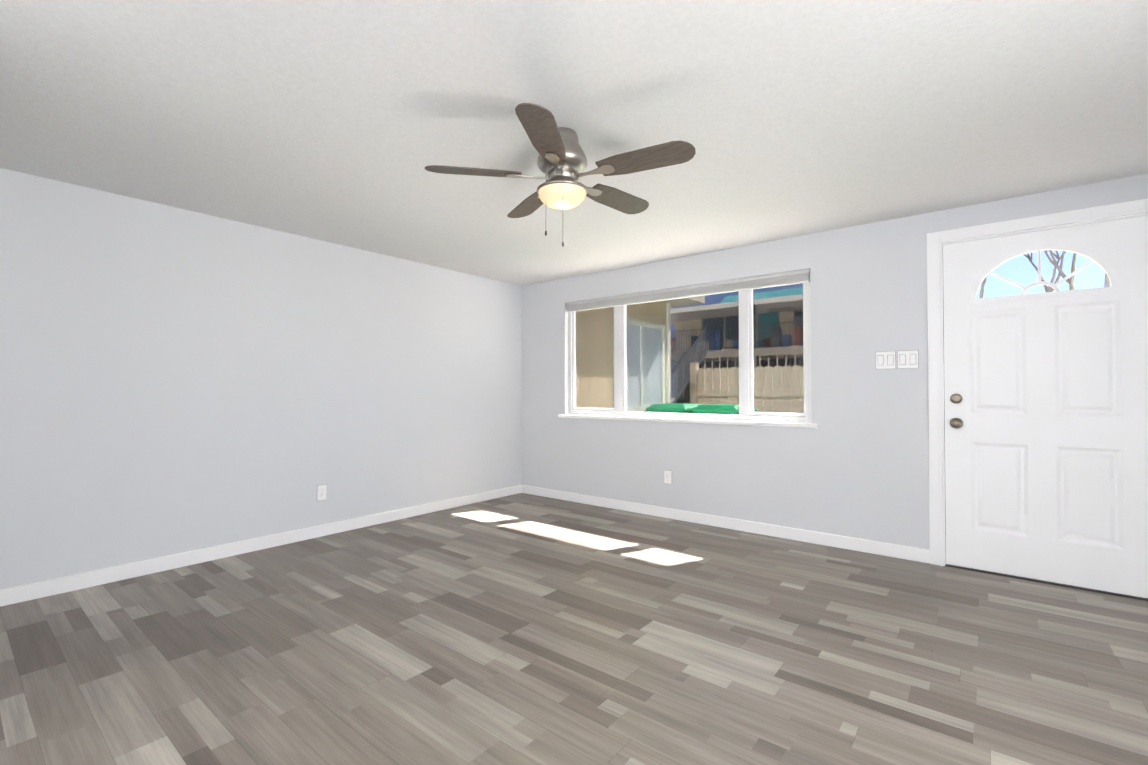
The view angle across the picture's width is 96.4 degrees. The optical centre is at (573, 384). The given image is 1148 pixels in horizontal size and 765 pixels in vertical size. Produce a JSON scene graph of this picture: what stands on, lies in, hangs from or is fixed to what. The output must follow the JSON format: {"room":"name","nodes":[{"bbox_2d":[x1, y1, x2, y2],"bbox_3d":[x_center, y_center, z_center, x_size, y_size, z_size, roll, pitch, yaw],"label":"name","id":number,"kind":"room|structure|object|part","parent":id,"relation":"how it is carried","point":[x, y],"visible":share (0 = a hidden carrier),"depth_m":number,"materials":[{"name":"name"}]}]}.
{"room":"empty living room","nodes":[
{"label":"empty living room","id":0,"kind":"room"},
{"bbox_2d":[0,168,521,588],"bbox_3d":[-2.308,0.024,3.573,0.150,2.261,5.350,-1,-1,39],"label":"wall","id":1,"kind":"structure","parent":0,"point":[174,380],"depth_m":3.38,"materials":[{"name":"paint"}]},
{"bbox_2d":[0,485,521,606],"bbox_3d":[-1.884,1.116,3.955,0.013,0.088,4.200,-1,-1,39],"label":"baseboard","id":2,"kind":"structure","parent":1,"relation":"attached to","point":[32,591],"depth_m":3.36,"materials":[{"name":"white wood"}]},
{"bbox_2d":[317,484,326,500],"bbox_3d":[-1.923,0.827,3.914,0.009,0.119,0.074,-1,-1,39],"label":"electrical outlet","id":3,"kind":"object","parent":1,"relation":"attached to","point":[321,492],"visible":1,"depth_m":3.91,"materials":[{"name":"white plastic"}]},
{"bbox_2d":[0,493,1147,764],"bbox_3d":[-0.176,1.183,1.940,5.500,0.100,5.500,-1,-1,39],"label":"floor","id":4,"kind":"structure","parent":0,"point":[522,629],"depth_m":2.14,"materials":[{"name":"laminate"}]},
{"bbox_2d":[0,0,1147,285],"bbox_3d":[-0.176,-1.178,1.972,5.500,0.100,5.500,-1,-1,39],"label":"ceiling","id":5,"kind":"structure","parent":0,"point":[342,122],"depth_m":2.11,"materials":[{"name":"paint"}]},
{"bbox_2d":[425,103,695,246],"bbox_3d":[-0.018,-0.861,2.323,1.141,0.526,1.126,-1,-1,39],"label":"fan","id":6,"kind":"object","parent":5,"relation":"hanging from","point":[562,163],"visible":1,"depth_m":2.21,"materials":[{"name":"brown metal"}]},
{"bbox_3d":[-0.053,-0.828,2.307,0.216,0.068,0.216,-1,-1,39],"label":"lamp shade","id":7,"kind":"part","parent":6,"relation":"part of","materials":[{"name":"white glass"}]},
{"bbox_2d":[521,173,1147,549],"bbox_3d":[1.500,0.030,4.041,5.500,2.261,0.150,-1,-1,39],"label":"wall","id":8,"kind":"structure","parent":0,"point":[855,464],"depth_m":3.73,"materials":[{"name":"paint"}]},
{"bbox_2d":[664,470,671,483],"bbox_3d":[0.819,0.811,4.476,0.074,0.119,0.009,-1,-1,39],"label":"electrical outlet","id":9,"kind":"object","parent":8,"relation":"attached to","point":[667,476],"visible":1,"depth_m":4.47,"materials":[{"name":"white plastic"}]},
{"bbox_2d":[558,414,817,427],"bbox_3d":[0.821,0.312,4.484,2.438,0.030,0.107,-1,-1,39],"label":"window sill","id":10,"kind":"structure","parent":8,"relation":"attached to","point":[754,423],"depth_m":4.28,"materials":[{"name":"white wood"}]},
{"bbox_2d":[568,270,811,422],"bbox_3d":[0.875,-0.272,4.560,2.348,1.140,0.070,-1,-1,39],"label":"window","id":11,"kind":"structure","parent":8,"relation":"in","point":[744,355],"depth_m":4.40,"materials":[{"name":"clear glass"}]},
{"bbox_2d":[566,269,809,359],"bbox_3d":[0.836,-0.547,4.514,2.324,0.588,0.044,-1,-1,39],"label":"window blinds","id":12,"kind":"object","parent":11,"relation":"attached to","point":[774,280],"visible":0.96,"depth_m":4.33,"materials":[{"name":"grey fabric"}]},
{"bbox_2d":[522,485,929,562],"bbox_3d":[0.858,1.122,4.438,3.658,0.088,0.013,-1,-1,39],"label":"baseboard","id":13,"kind":"structure","parent":8,"relation":"attached to","point":[879,548],"depth_m":4.00,"materials":[{"name":"white wood"}]},
{"bbox_2d":[875,351,895,368],"bbox_3d":[2.099,-0.162,3.458,0.119,0.120,0.013,-1,-1,39],"label":"switch plate","id":14,"kind":"object","parent":8,"relation":"attached to","point":[885,359],"visible":1,"depth_m":3.46,"materials":[{"name":"white plastic"}]},
{"bbox_2d":[897,350,918,368],"bbox_3d":[2.198,-0.163,3.378,0.119,0.120,0.013,-1,-1,39],"label":"switch plate","id":15,"kind":"object","parent":8,"relation":"attached to","point":[907,359],"visible":1,"depth_m":3.38,"materials":[{"name":"white plastic"}]},
{"bbox_2d":[927,198,1147,565],"bbox_3d":[2.747,0.085,3.023,1.077,2.124,0.173,-1,-1,39],"label":"door frame","id":16,"kind":"structure","parent":8,"relation":"attached to","point":[935,240],"depth_m":3.26,"materials":[{"name":"white wood"}]},
{"bbox_3d":[2.733,0.120,3.004,0.916,2.032,0.020,-1,-1,39],"label":"door jamb weatherstrip","id":17,"kind":"part","parent":16,"relation":"part of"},
{"bbox_2d":[943,215,1147,597],"bbox_3d":[2.707,0.120,2.966,0.917,2.028,0.113,-1,-1,39],"label":"door","id":18,"kind":"structure","parent":8,"relation":"in","point":[1046,432],"depth_m":2.95,"materials":[{"name":"painted wood"},{"name":"glass"},{"name":"metal"}]},
{"bbox_3d":[2.382,0.168,3.197,0.068,0.221,0.069,-1,-1,39],"label":"knob","id":19,"kind":"part","parent":18,"relation":"part of","materials":[{"name":"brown metal"}]},
{"bbox_3d":[2.724,-0.653,3.004,0.600,0.270,0.004,-1,-1,39],"label":"fanlite glass","id":20,"kind":"part","parent":18,"relation":"part of","materials":[{"name":"clear glass"}]},
{"bbox_3d":[2.713,-0.655,2.990,0.650,0.317,0.019,-1,-1,39],"label":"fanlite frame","id":21,"kind":"part","parent":18,"relation":"part of","materials":[{"name":"white"}]},
{"bbox_2d":[945,564,1147,600],"bbox_3d":[2.760,1.142,3.023,0.916,0.011,0.175,-1,-1,39],"label":"door threshold sill","id":22,"kind":"structure","parent":8,"relation":"attached to","point":[1059,584],"depth_m":2.94,"materials":[{"name":"grey"}]},
{"label":"outside","id":23,"kind":"structure","parent":0,"visible":0},
{"bbox_3d":[27.660,1.860,40.727,120.000,0.100,89.850,-1,-1,39],"label":"ground","id":24,"kind":"structure","parent":23,"visible":0},
{"bbox_2d":[980,250,1109,297],"bbox_3d":[13.588,-3.343,15.146,8.826,9.645,7.575,-1,-1,39],"label":"tree","id":25,"kind":"object","parent":24,"relation":"on","point":[1062,275],"depth_m":15.44,"materials":[{"name":"grey plant"}]}
]}

